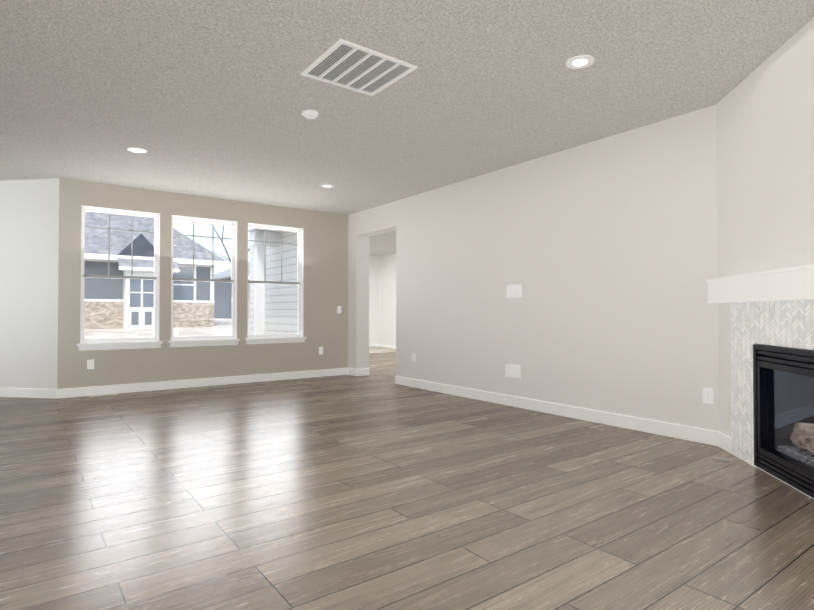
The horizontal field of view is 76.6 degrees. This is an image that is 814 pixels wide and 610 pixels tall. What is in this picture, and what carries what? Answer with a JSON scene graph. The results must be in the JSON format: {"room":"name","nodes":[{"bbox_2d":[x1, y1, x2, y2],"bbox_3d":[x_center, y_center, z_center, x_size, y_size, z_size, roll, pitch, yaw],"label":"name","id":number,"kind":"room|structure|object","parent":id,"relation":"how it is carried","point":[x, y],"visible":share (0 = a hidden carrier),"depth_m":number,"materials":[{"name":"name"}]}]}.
{"room":"living room","nodes":[
{"label":"living room","id":0,"kind":"room"},
{"bbox_2d":[0,178,58,388],"bbox_3d":[-7.385,-0.205,6.959,6.200,2.740,0.200,0,-1,8],"label":"wall","id":1,"kind":"structure","parent":0,"point":[29,237],"depth_m":6.46,"materials":[{"name":"white paint"}]},
{"bbox_2d":[57,178,347,388],"bbox_3d":[-2.633,-0.193,7.786,4.380,2.740,0.200,1,-1,-37],"label":"wall","id":2,"kind":"structure","parent":0,"point":[325,295],"depth_m":7.44,"materials":[{"name":"beige paint"}]},
{"bbox_2d":[87,360,93,368],"bbox_3d":[-4.048,0.760,6.593,0.075,0.120,0.010,1,-1,-37],"label":"outlet","id":3,"kind":"object","parent":2,"relation":"attached to","point":[90,364],"visible":1,"depth_m":6.59,"materials":[{"name":"white plastic"}]},
{"bbox_2d":[77,205,162,350],"bbox_3d":[-3.810,-0.341,6.867,0.990,1.850,0.200,1,-1,-37],"label":"window","id":4,"kind":"structure","parent":2,"relation":"in","point":[116,343],"depth_m":6.87,"materials":[{"name":"white plastic"}]},
{"bbox_2d":[168,215,239,346],"bbox_3d":[-2.952,-0.332,7.502,0.990,1.850,0.200,1,-1,-37],"label":"window","id":5,"kind":"structure","parent":2,"relation":"in","point":[193,340],"depth_m":7.55,"materials":[{"name":"white plastic"}]},
{"bbox_2d":[245,223,305,343],"bbox_3d":[-2.086,-0.323,8.142,0.990,1.850,0.200,1,-1,-37],"label":"window","id":6,"kind":"structure","parent":2,"relation":"in","point":[269,338],"depth_m":8.23,"materials":[{"name":"white plastic"}]},
{"bbox_2d":[249,231,297,334],"bbox_3d":[-2.473,-0.095,11.150,0.120,3.440,5.020,1,-1,-37],"label":"wall","id":7,"kind":"structure","parent":0,"point":[286,297],"depth_m":11.55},
{"bbox_2d":[369,255,378,344],"bbox_3d":[-2.376,-0.101,14.221,3.690,2.740,0.200,1,-1,-37],"label":"wall","id":8,"kind":"structure","parent":0,"point":[373,260],"depth_m":15.14,"materials":[{"name":"white paint"}]},
{"bbox_2d":[379,253,395,345],"bbox_3d":[1.714,-0.133,11.998,0.200,2.740,8.640,1,-1,-37],"label":"wall","id":9,"kind":"structure","parent":0,"point":[382,299],"depth_m":14.90,"materials":[{"name":"white paint"}]},
{"bbox_2d":[0,352,813,609],"bbox_3d":[-1.173,1.139,5.114,12.610,0.001,15.840,1,-1,-37],"label":"floor","id":10,"kind":"structure","parent":0,"point":[377,488],"depth_m":2.80,"materials":[{"name":"laminate"}]},
{"bbox_2d":[89,393,117,396],"bbox_3d":[-3.892,1.157,6.603,0.310,0.007,0.110,1,-1,-37],"label":"floor vent","id":11,"kind":"object","parent":10,"relation":"in","point":[103,395],"visible":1,"depth_m":6.59,"materials":[{"name":"beige metal"}]},
{"bbox_2d":[0,0,813,255],"bbox_3d":[-1.173,-1.601,5.153,12.610,0.001,15.840,1,-1,-37],"label":"ceiling","id":12,"kind":"structure","parent":0,"point":[210,98],"depth_m":3.82,"materials":[{"name":"white paint"}]},
{"bbox_2d":[127,147,146,152],"bbox_3d":[-2.780,-1.594,5.308,0.180,0.008,0.180,1,-1,-37],"label":"recessed light","id":13,"kind":"object","parent":12,"relation":"in","point":[135,149],"visible":0.92,"depth_m":5.30,"materials":[{"name":"white"}]},
{"bbox_2d":[302,109,317,118],"bbox_3d":[-0.811,-1.593,4.318,0.136,0.040,0.136,1,-1,-37],"label":"smoke detector","id":14,"kind":"object","parent":12,"relation":"attached to","point":[309,114],"visible":1,"depth_m":4.28,"materials":[{"name":"white plastic"}]},
{"bbox_2d":[320,184,333,187],"bbox_3d":[-1.057,-1.573,6.802,0.180,0.008,0.180,1,-1,-37],"label":"recessed light","id":15,"kind":"object","parent":12,"relation":"in","point":[326,185],"visible":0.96,"depth_m":6.77,"materials":[{"name":"white"}]},
{"bbox_2d":[301,39,416,95],"bbox_3d":[-0.336,-1.617,3.556,0.595,0.012,0.565,1,-1,-37],"label":"ceiling vent","id":16,"kind":"object","parent":12,"relation":"in","point":[350,65],"visible":1,"depth_m":3.53,"materials":[{"name":"white metal"}]},
{"bbox_2d":[566,55,593,68],"bbox_3d":[1.154,-1.621,3.439,0.180,0.008,0.180,1,-1,-37],"label":"recessed light","id":17,"kind":"object","parent":12,"relation":"in","point":[579,61],"visible":1,"depth_m":3.42,"materials":[{"name":"white"}]},
{"bbox_2d":[348,104,718,431],"bbox_3d":[0.839,-0.210,6.567,0.250,2.740,5.890,1,-1,-37],"label":"wall","id":18,"kind":"structure","parent":0,"point":[603,252],"depth_m":5.22,"materials":[{"name":"white paint"}]},
{"bbox_2d":[0,345,731,453],"bbox_3d":[-2.095,1.101,6.467,12.484,0.115,12.570,1,-1,-37],"label":"baseboard","id":19,"kind":"structure","parent":18,"relation":"attached to","point":[715,438],"depth_m":6.41,"materials":[{"name":"white wood"}]},
{"bbox_2d":[506,364,520,377],"bbox_3d":[1.208,0.748,5.835,0.010,0.140,0.208,1,-1,-37],"label":"electrical outlet plate","id":20,"kind":"object","parent":18,"relation":"attached to","point":[512,370],"visible":1,"depth_m":5.83,"materials":[{"name":"white plastic"}]},
{"bbox_2d":[507,285,521,297],"bbox_3d":[1.220,-0.155,5.832,0.011,0.139,0.208,1,-1,-37],"label":"switch plate","id":21,"kind":"object","parent":18,"relation":"attached to","point":[514,290],"visible":1,"depth_m":5.83,"materials":[{"name":"white plastic"}]},
{"bbox_2d":[703,388,712,403],"bbox_3d":[2.437,0.735,4.174,0.010,0.120,0.075,1,-1,-37],"label":"electrical outlet plate","id":22,"kind":"object","parent":18,"relation":"attached to","point":[707,395],"visible":1,"depth_m":4.17,"materials":[{"name":"white plastic"}]},
{"bbox_2d":[717,17,813,499],"bbox_3d":[2.386,-0.262,2.953,0.140,2.740,2.350,0,-1,8],"label":"wall","id":23,"kind":"structure","parent":0,"point":[765,163],"depth_m":3.42,"materials":[{"name":"white paint"}]},
{"bbox_2d":[706,264,813,302],"bbox_3d":[2.255,-0.117,3.094,0.162,0.181,1.743,0,-1,8],"label":"mantel shelf","id":24,"kind":"object","parent":23,"relation":"attached to","point":[791,284],"visible":1,"depth_m":3.14,"materials":[{"name":"white wood"}]},
{"bbox_2d":[730,300,813,467],"bbox_3d":[2.329,0.542,3.073,0.012,1.136,1.643,0,-1,8],"label":"fireplace surround","id":25,"kind":"structure","parent":23,"relation":"attached to","point":[784,323],"depth_m":3.59,"materials":[{"name":"tile"}]},
{"bbox_2d":[753,344,813,497],"bbox_3d":[2.526,0.674,3.030,0.450,0.822,0.942,0,-1,8],"label":"fireplace","id":26,"kind":"object","parent":23,"relation":"in","point":[783,396],"visible":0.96,"depth_m":3.37,"materials":[{"name":"black metal"}]},
{"label":"outside","id":27,"kind":"structure","parent":0,"visible":0},
{"bbox_2d":[84,318,395,352],"bbox_3d":[-15.083,1.238,28.523,90.000,0.831,75.980,1,-1,-37],"label":"ground","id":28,"kind":"structure","parent":27,"point":[218,328],"depth_m":17.22,"materials":[{"name":"white snow"}]},
{"bbox_2d":[84,211,228,328],"bbox_3d":[-15.376,-1.778,19.379,14.500,7.250,9.300,1,-1,-37],"label":"house","id":29,"kind":"structure","parent":28,"relation":"on","point":[126,289],"depth_m":18.48,"materials":[{"name":"grey"}]},
{"bbox_2d":[211,224,250,262],"bbox_3d":[-8.593,-2.013,26.019,2.824,6.206,0.622,1,-1,-37],"label":"tree","id":30,"kind":"object","parent":28,"relation":"on","point":[224,246],"depth_m":25.53,"materials":[{"name":"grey plant"}]},
{"bbox_2d":[214,261,249,318],"bbox_3d":[-9.100,-1.067,39.803,11.900,6.100,9.920,1,-1,-37],"label":"house","id":31,"kind":"structure","parent":28,"relation":"on","point":[218,296],"depth_m":35.27,"materials":[{"name":"grey"}]},
{"bbox_2d":[248,227,282,334],"bbox_3d":[-2.467,-0.151,10.172,1.025,3.175,3.420,1,-1,-37],"label":"posts","id":32,"kind":"object","parent":28,"relation":"on","point":[259,291],"depth_m":11.33,"materials":[{"name":"white"}]},
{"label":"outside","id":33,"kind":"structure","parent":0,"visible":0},
{"bbox_2d":[86,218,290,337],"bbox_3d":[-3.057,-0.375,7.673,3.500,2.300,0.001,1,-1,-37],"label":"window","id":34,"kind":"structure","parent":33,"point":[181,293],"depth_m":7.50,"materials":[{"name":"clear glass"}]}
]}

